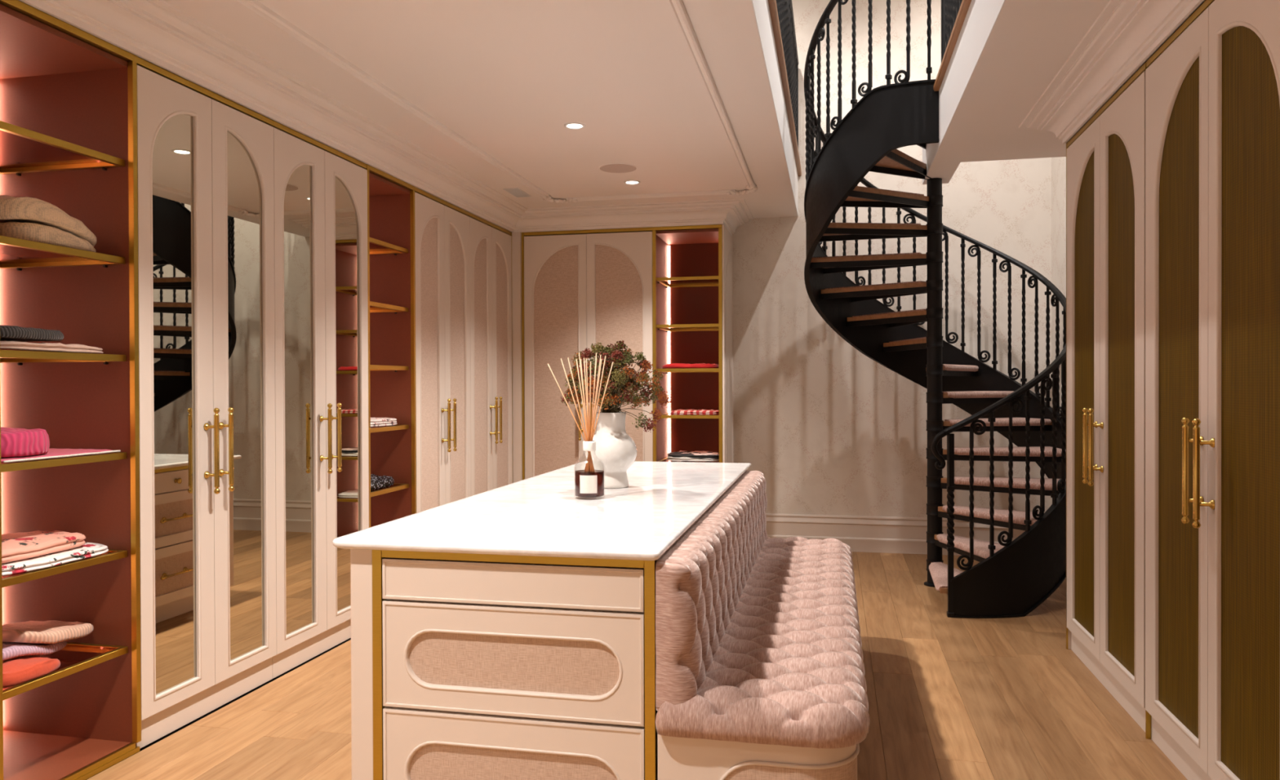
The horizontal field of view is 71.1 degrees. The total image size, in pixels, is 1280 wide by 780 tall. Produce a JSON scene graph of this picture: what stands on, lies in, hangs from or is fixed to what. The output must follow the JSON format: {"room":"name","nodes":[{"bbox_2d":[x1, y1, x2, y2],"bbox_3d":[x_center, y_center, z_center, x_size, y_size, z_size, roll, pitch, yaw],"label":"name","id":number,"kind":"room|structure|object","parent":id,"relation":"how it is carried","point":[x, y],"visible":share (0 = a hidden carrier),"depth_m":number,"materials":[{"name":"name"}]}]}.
{"room":"walk-in closet","nodes":[
{"label":"walk-in closet","id":0,"kind":"room"},
{"bbox_2d":[17,0,1205,228],"bbox_3d":[-0.136,-1.671,3.267,5.160,0.380,9.553,0,0,12],"label":"ceiling","id":1,"kind":"structure","parent":0,"point":[507,77],"depth_m":4.32,"materials":[{"name":"white paint"}]},
{"bbox_2d":[235,0,757,204],"bbox_3d":[-0.587,-1.466,3.807,1.660,0.036,6.415,0,0,12],"label":"trim","id":2,"kind":"structure","parent":1,"relation":"attached to","point":[678,10],"depth_m":4.51,"materials":[{"name":"white paint"}]},
{"bbox_2d":[502,187,531,197],"bbox_3d":[-0.931,-1.498,6.809,0.118,0.008,0.288,0,0,12],"label":"ceiling vent","id":3,"kind":"object","parent":1,"relation":"in","point":[517,193],"visible":1,"depth_m":6.79,"materials":[{"name":"grey"}]},
{"bbox_2d":[564,122,585,129],"bbox_3d":[-0.369,-1.489,5.056,0.122,0.007,0.122,0,0,12],"label":"recessed light","id":4,"kind":"object","parent":1,"relation":"in","point":[573,126],"visible":1,"depth_m":5.05,"materials":[{"name":"white paint"}]},
{"bbox_2d":[598,163,637,173],"bbox_3d":[-0.148,-1.498,6.055,0.264,0.004,0.264,0,0,12],"label":"ceiling speaker","id":5,"kind":"object","parent":1,"relation":"attached to","point":[613,167],"visible":1,"depth_m":6.04,"materials":[{"name":"white paint"}]},
{"bbox_2d":[623,180,640,184],"bbox_3d":[-0.057,-1.499,6.477,0.122,0.007,0.122,0,0,12],"label":"recessed light","id":6,"kind":"object","parent":1,"relation":"in","point":[628,182],"visible":1,"depth_m":6.47,"materials":[{"name":"white paint"}]},
{"bbox_2d":[768,0,801,176],"bbox_3d":[0.688,-1.865,5.031,0.236,0.040,5.753,0,0,12],"label":"floor nosing","id":7,"kind":"structure","parent":1,"relation":"attached to","point":[772,3],"depth_m":5.26,"materials":[{"name":"brown wood"}]},
{"bbox_2d":[775,0,798,147],"bbox_3d":[0.769,-2.354,5.070,0.048,0.950,5.709,0,0,12],"label":"guard rail","id":8,"kind":"object","parent":7,"relation":"on","point":[784,7],"visible":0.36,"depth_m":6.56,"materials":[{"name":"black metal"}]},
{"bbox_2d":[933,0,971,91],"bbox_3d":[1.664,-1.863,4.277,0.236,0.040,4.690,0,0,12],"label":"floor nosing","id":9,"kind":"structure","parent":1,"relation":"attached to","point":[965,5],"depth_m":4.78,"materials":[{"name":"brown wood"}]},
{"bbox_2d":[941,0,962,62],"bbox_3d":[1.491,-2.347,3.774,0.048,0.950,3.480,0,0,12],"label":"guard rail","id":10,"kind":"object","parent":9,"relation":"on","point":[949,8],"visible":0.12,"depth_m":5.33,"materials":[{"name":"black metal"}]},
{"bbox_2d":[85,551,1187,779],"bbox_3d":[-0.127,1.489,3.288,5.160,0.120,9.553,0,0,12],"label":"floor","id":11,"kind":"structure","parent":0,"point":[949,699],"depth_m":3.96,"materials":[{"name":"brown wood"}]},
{"bbox_2d":[0,0,141,779],"bbox_3d":[-2.378,0.060,3.312,0.677,2.751,0.625,0,0,12],"label":"shelving unit","id":12,"kind":"object","parent":11,"relation":"on","point":[68,95],"visible":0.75,"depth_m":3.56,"materials":[{"name":"wood"}]},
{"bbox_2d":[2,656,60,688],"bbox_3d":[-2.230,0.985,3.176,0.234,0.057,0.293,0,0,12],"label":"sweater","id":13,"kind":"object","parent":12,"relation":"on","point":[19,670],"visible":0.91,"depth_m":3.14,"materials":[{"name":"fabric"}]},
{"bbox_2d":[2,640,67,661],"bbox_3d":[-2.333,0.948,3.290,0.282,0.067,0.392,0,0,12],"label":"folded top","id":14,"kind":"object","parent":12,"relation":"on","point":[10,650],"visible":0.62,"depth_m":3.25,"materials":[{"name":"pink fabric"}]},
{"bbox_2d":[2,620,93,644],"bbox_3d":[-2.309,0.907,3.410,0.325,0.088,0.358,0,0,12],"label":"folded top","id":15,"kind":"object","parent":14,"relation":"on","point":[49,632],"visible":0.97,"depth_m":3.35,"materials":[{"name":"beige fabric"}]},
{"bbox_2d":[0,222,96,257],"bbox_3d":[-2.282,-0.562,3.323,0.378,0.083,0.422,0,0,12],"label":"sweater","id":16,"kind":"object","parent":12,"relation":"on","point":[33,232],"visible":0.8,"depth_m":3.24,"materials":[{"name":"beige fabric"}]},
{"bbox_2d":[0,195,97,247],"bbox_3d":[-2.295,-0.625,3.298,0.380,0.144,0.533,0,0,12],"label":"sweater","id":17,"kind":"object","parent":16,"relation":"on","point":[12,209],"visible":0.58,"depth_m":3.20,"materials":[{"name":"beige fabric"}]},
{"bbox_2d":[0,340,103,354],"bbox_3d":[-2.275,-0.158,3.286,0.364,0.042,0.504,0,0,12],"label":"blouse","id":18,"kind":"object","parent":12,"relation":"on","point":[4,345],"visible":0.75,"depth_m":3.21,"materials":[{"name":"fabric"}]},
{"bbox_2d":[0,324,63,342],"bbox_3d":[-2.312,-0.204,3.217,0.365,0.051,0.354,0,0,12],"label":"sweater","id":19,"kind":"object","parent":18,"relation":"on","point":[7,333],"visible":0.96,"depth_m":3.17,"materials":[{"name":"grey fabric"}]},
{"bbox_2d":[1,542,108,576],"bbox_3d":[-2.279,0.616,3.309,0.387,0.036,0.543,0,0,12],"label":"folded top","id":20,"kind":"object","parent":12,"relation":"on","point":[87,550],"visible":0.51,"depth_m":3.24,"materials":[{"name":"white fabric"}]},
{"bbox_2d":[1,530,85,563],"bbox_3d":[-2.321,0.570,3.281,0.356,0.058,0.469,0,0,12],"label":"dress","id":21,"kind":"object","parent":20,"relation":"on","point":[22,545],"visible":0.96,"depth_m":3.28,"materials":[{"name":"pink fabric"}]},
{"bbox_2d":[0,448,120,463],"bbox_3d":[-2.277,0.239,3.302,0.392,0.016,0.538,0,0,12],"label":"scarf","id":22,"kind":"object","parent":12,"relation":"on","point":[53,453],"visible":0.71,"depth_m":3.29,"materials":[{"name":"pink fabric"}]},
{"bbox_2d":[0,426,49,457],"bbox_3d":[-2.297,0.181,3.183,0.320,0.101,0.297,0,0,12],"label":"sweater","id":23,"kind":"object","parent":22,"relation":"on","point":[15,442],"visible":0.98,"depth_m":3.14,"materials":[{"name":"pink fabric"}]},
{"bbox_2d":[136,57,276,748],"bbox_3d":[-2.160,0.054,4.037,0.688,2.751,0.884,0,0,12],"label":"wardrobe","id":24,"kind":"object","parent":11,"relation":"on","point":[205,159],"visible":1,"depth_m":3.92,"materials":[{"name":"beige wood"}]},
{"bbox_2d":[152,114,196,695],"bbox_3d":[-1.955,0.032,3.750,0.008,2.433,0.265,0,0,12],"label":"mirror","id":25,"kind":"object","parent":24,"relation":"attached to","point":[174,135],"depth_m":3.75,"materials":[{"name":"silver mirror"}]},
{"bbox_2d":[226,131,264,661],"bbox_3d":[-1.856,0.028,4.206,0.008,2.433,0.281,0,0,12],"label":"mirror","id":26,"kind":"object","parent":24,"relation":"attached to","point":[245,150],"depth_m":4.21,"materials":[{"name":"silver mirror"}]},
{"bbox_2d":[270,120,368,679],"bbox_3d":[-1.971,0.048,4.911,0.688,2.751,0.904,0,0,12],"label":"wardrobe","id":27,"kind":"object","parent":11,"relation":"on","point":[322,450],"visible":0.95,"depth_m":4.76,"materials":[{"name":"beige wood"}]},
{"bbox_2d":[284,164,314,635],"bbox_3d":[-1.766,0.025,4.622,0.008,2.433,0.281,0,0,12],"label":"mirror","id":28,"kind":"object","parent":27,"relation":"attached to","point":[299,180],"depth_m":4.63,"materials":[{"name":"silver mirror"}]},
{"bbox_2d":[334,176,359,612],"bbox_3d":[-1.666,0.022,5.087,0.008,2.433,0.285,0,0,12],"label":"mirror","id":29,"kind":"object","parent":27,"relation":"attached to","point":[347,188],"depth_m":5.08,"materials":[{"name":"silver mirror"}]},
{"bbox_2d":[364,164,416,528],"bbox_3d":[-1.870,0.043,5.667,0.677,2.751,0.616,0,0,12],"label":"shelving unit","id":30,"kind":"object","parent":11,"relation":"on","point":[391,232],"visible":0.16,"depth_m":5.90,"materials":[{"name":"wood"}]},
{"bbox_2d":[370,474,394,490],"bbox_3d":[-1.774,0.579,5.651,0.343,0.075,0.528,0,0,12],"label":"folded top","id":31,"kind":"object","parent":30,"relation":"on","point":[377,482],"visible":0.28,"depth_m":5.63,"materials":[{"name":"black fabric"}]},
{"bbox_2d":[370,417,396,427],"bbox_3d":[-1.775,0.203,5.651,0.346,0.054,0.557,0,0,12],"label":"blouse","id":32,"kind":"object","parent":30,"relation":"on","point":[375,422],"visible":0.27,"depth_m":5.63,"materials":[{"name":"white fabric"}]},
{"bbox_2d":[414,186,471,513],"bbox_3d":[-1.650,0.037,6.398,0.688,2.751,0.906,0,0,12],"label":"wardrobe","id":33,"kind":"object","parent":11,"relation":"on","point":[442,257],"visible":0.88,"depth_m":6.29,"materials":[{"name":"beige wood"}]},
{"bbox_2d":[468,213,512,496],"bbox_3d":[-1.460,0.031,7.280,0.688,2.751,0.900,0,0,12],"label":"wardrobe","id":34,"kind":"object","parent":11,"relation":"on","point":[490,244],"visible":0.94,"depth_m":7.19,"materials":[{"name":"beige wood"}]},
{"bbox_2d":[509,231,524,483],"bbox_3d":[-1.051,0.027,7.685,0.114,2.751,0.061,0,0,12],"label":"cabinet filler","id":35,"kind":"object","parent":11,"relation":"on","point":[517,238],"visible":0.59,"depth_m":7.67,"materials":[{"name":"beige paint"}]},
{"bbox_2d":[332,460,751,779],"bbox_3d":[-0.143,0.934,4.020,1.027,0.980,2.895,0,0,12],"label":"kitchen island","id":36,"kind":"object","parent":11,"relation":"on","point":[505,633],"visible":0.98,"depth_m":2.66,"materials":[{"name":"stone"}]},
{"bbox_2d":[332,460,751,560],"bbox_3d":[-0.144,0.457,4.017,1.027,0.027,2.895,0,0,12],"label":"island countertop","id":37,"kind":"structure","parent":36,"relation":"on","point":[540,515],"depth_m":3.14,"materials":[{"name":"stone"}]},
{"bbox_2d":[547,352,613,499],"bbox_3d":[-0.246,0.144,3.703,0.295,0.603,0.129,0,0,12],"label":"reed diffuser","id":38,"kind":"object","parent":37,"relation":"on","point":[588,482],"visible":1,"depth_m":3.68,"materials":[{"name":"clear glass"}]},
{"bbox_2d":[585,412,636,488],"bbox_3d":[-0.133,0.273,4.107,0.239,0.341,0.239,0,0,12],"label":"vase","id":39,"kind":"object","parent":37,"relation":"on","point":[615,452],"visible":0.82,"depth_m":4.04,"materials":[{"name":"white ceramic"}]},
{"bbox_2d":[560,340,671,432],"bbox_3d":[-0.119,0.008,4.094,0.474,0.472,0.404,0,0,-18],"label":"bouquet","id":40,"kind":"object","parent":39,"relation":"in","point":[620,383],"visible":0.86,"depth_m":4.04,"materials":[{"name":"green plant"}]},
{"bbox_2d":[524,227,653,479],"bbox_3d":[-0.382,0.024,7.846,1.122,2.751,0.708,0,0,12],"label":"wardrobe","id":41,"kind":"object","parent":11,"relation":"on","point":[583,288],"visible":0.54,"depth_m":7.60,"materials":[{"name":"beige wood"}]},
{"bbox_2d":[652,224,722,462],"bbox_3d":[0.457,0.022,7.698,0.580,2.751,0.642,0,0,12],"label":"shelving unit","id":42,"kind":"object","parent":11,"relation":"on","point":[687,260],"visible":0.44,"depth_m":7.97,"materials":[{"name":"wood"}]},
{"bbox_2d":[662,363,719,368],"bbox_3d":[0.445,-0.205,7.665,0.493,0.048,0.424,0,0,12],"label":"sweater","id":43,"kind":"object","parent":42,"relation":"on","point":[674,366],"visible":0.75,"depth_m":7.47,"materials":[{"name":"red fabric"}]},
{"bbox_2d":[667,450,719,462],"bbox_3d":[0.469,0.561,7.666,0.459,0.072,0.426,0,0,12],"label":"folded top","id":44,"kind":"object","parent":42,"relation":"on","point":[679,456],"visible":0.91,"depth_m":7.49,"materials":[{"name":"fabric"}]},
{"bbox_2d":[670,408,719,415],"bbox_3d":[0.483,0.185,7.661,0.430,0.044,0.426,0,0,12],"label":"folded top","id":45,"kind":"object","parent":42,"relation":"on","point":[679,412],"visible":0.91,"depth_m":7.47,"materials":[{"name":"red fabric"}]},
{"bbox_2d":[722,224,733,462],"bbox_3d":[0.754,0.022,7.640,0.022,2.750,0.650,0,0,12],"label":"panel","id":46,"kind":"object","parent":11,"relation":"on","point":[727,239],"visible":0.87,"depth_m":7.55,"materials":[{"name":"beige paint"}]},
{"bbox_2d":[655,471,870,779],"bbox_3d":[0.616,0.948,3.781,0.591,0.951,2.781,0,0,12],"label":"bench","id":47,"kind":"object","parent":11,"relation":"on","point":[760,667],"visible":0.99,"depth_m":2.64,"materials":[{"name":"fabric"}]},
{"bbox_2d":[655,537,870,748],"bbox_3d":[0.616,0.893,3.780,0.591,0.110,2.781,0,0,12],"label":"seat cushion","id":48,"kind":"object","parent":47,"relation":"on","point":[785,667],"depth_m":2.80,"materials":[{"name":"fabric"}]},
{"bbox_2d":[804,0,1066,618],"bbox_3d":[2.111,-0.811,6.423,1.838,4.425,1.838,0,0,-29],"label":"spiral staircase","id":49,"kind":"structure","parent":11,"relation":"on","point":[1011,579],"depth_m":6.27,"materials":[{"name":"black metal"}]},
{"bbox_2d":[1066,143,1071,649],"bbox_3d":[2.573,0.035,4.822,0.516,2.750,0.020,0,0,12],"label":"end panel","id":50,"kind":"object","parent":11,"relation":"on","point":[1068,632],"visible":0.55,"depth_m":4.88,"materials":[{"name":"beige paint"}]},
{"bbox_2d":[1066,62,1147,732],"bbox_3d":[2.403,0.039,4.211,0.578,2.751,1.244,0,0,12],"label":"wardrobe","id":51,"kind":"object","parent":11,"relation":"on","point":[1106,157],"visible":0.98,"depth_m":4.16,"materials":[{"name":"beige wood"}]},
{"bbox_2d":[1145,68,1151,739],"bbox_3d":[2.067,0.059,3.641,0.020,2.722,0.009,0,0,12],"label":"strip","id":52,"kind":"object","parent":11,"relation":"on","point":[1148,717],"visible":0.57,"depth_m":3.65,"materials":[{"name":"gold metal"}]},
{"bbox_2d":[1145,0,1279,779],"bbox_3d":[2.138,0.048,2.983,0.578,2.751,1.244,0,0,12],"label":"wardrobe","id":53,"kind":"object","parent":11,"relation":"on","point":[1212,89],"visible":1,"depth_m":2.98,"materials":[{"name":"beige wood"}]},
{"bbox_2d":[503,0,1051,518],"bbox_3d":[0.932,-1.556,7.975,5.260,6.100,0.100,0,0,12],"label":"wall","id":54,"kind":"structure","parent":0,"point":[829,428],"depth_m":7.71,"materials":[{"name":"paint"}]},
{"bbox_2d":[18,0,753,235],"bbox_3d":[-0.981,-1.401,3.451,1.999,0.159,9.553,0,0,12],"label":"crown molding","id":55,"kind":"structure","parent":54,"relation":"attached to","point":[157,32],"depth_m":4.59,"materials":[{"name":"white paint"}]},
{"bbox_2d":[765,513,1025,555],"bbox_3d":[2.105,1.240,7.676,2.649,0.306,0.029,0,0,12],"label":"baseboard","id":56,"kind":"structure","parent":54,"relation":"attached to","point":[887,535],"depth_m":7.69,"materials":[{"name":"beige paint"}]},
{"bbox_2d":[1051,156,1066,504],"bbox_3d":[2.435,-1.525,2.713,0.100,6.100,9.553,0,0,12],"label":"wall","id":57,"kind":"structure","parent":0,"point":[1058,164],"depth_m":7.15,"materials":[{"name":"paint"}]},
{"bbox_2d":[1018,0,1204,144],"bbox_3d":[1.769,-1.397,1.585,0.726,0.159,7.065,0,0,12],"label":"crown molding","id":58,"kind":"structure","parent":57,"relation":"attached to","point":[1126,33],"depth_m":3.85,"materials":[{"name":"white paint"}]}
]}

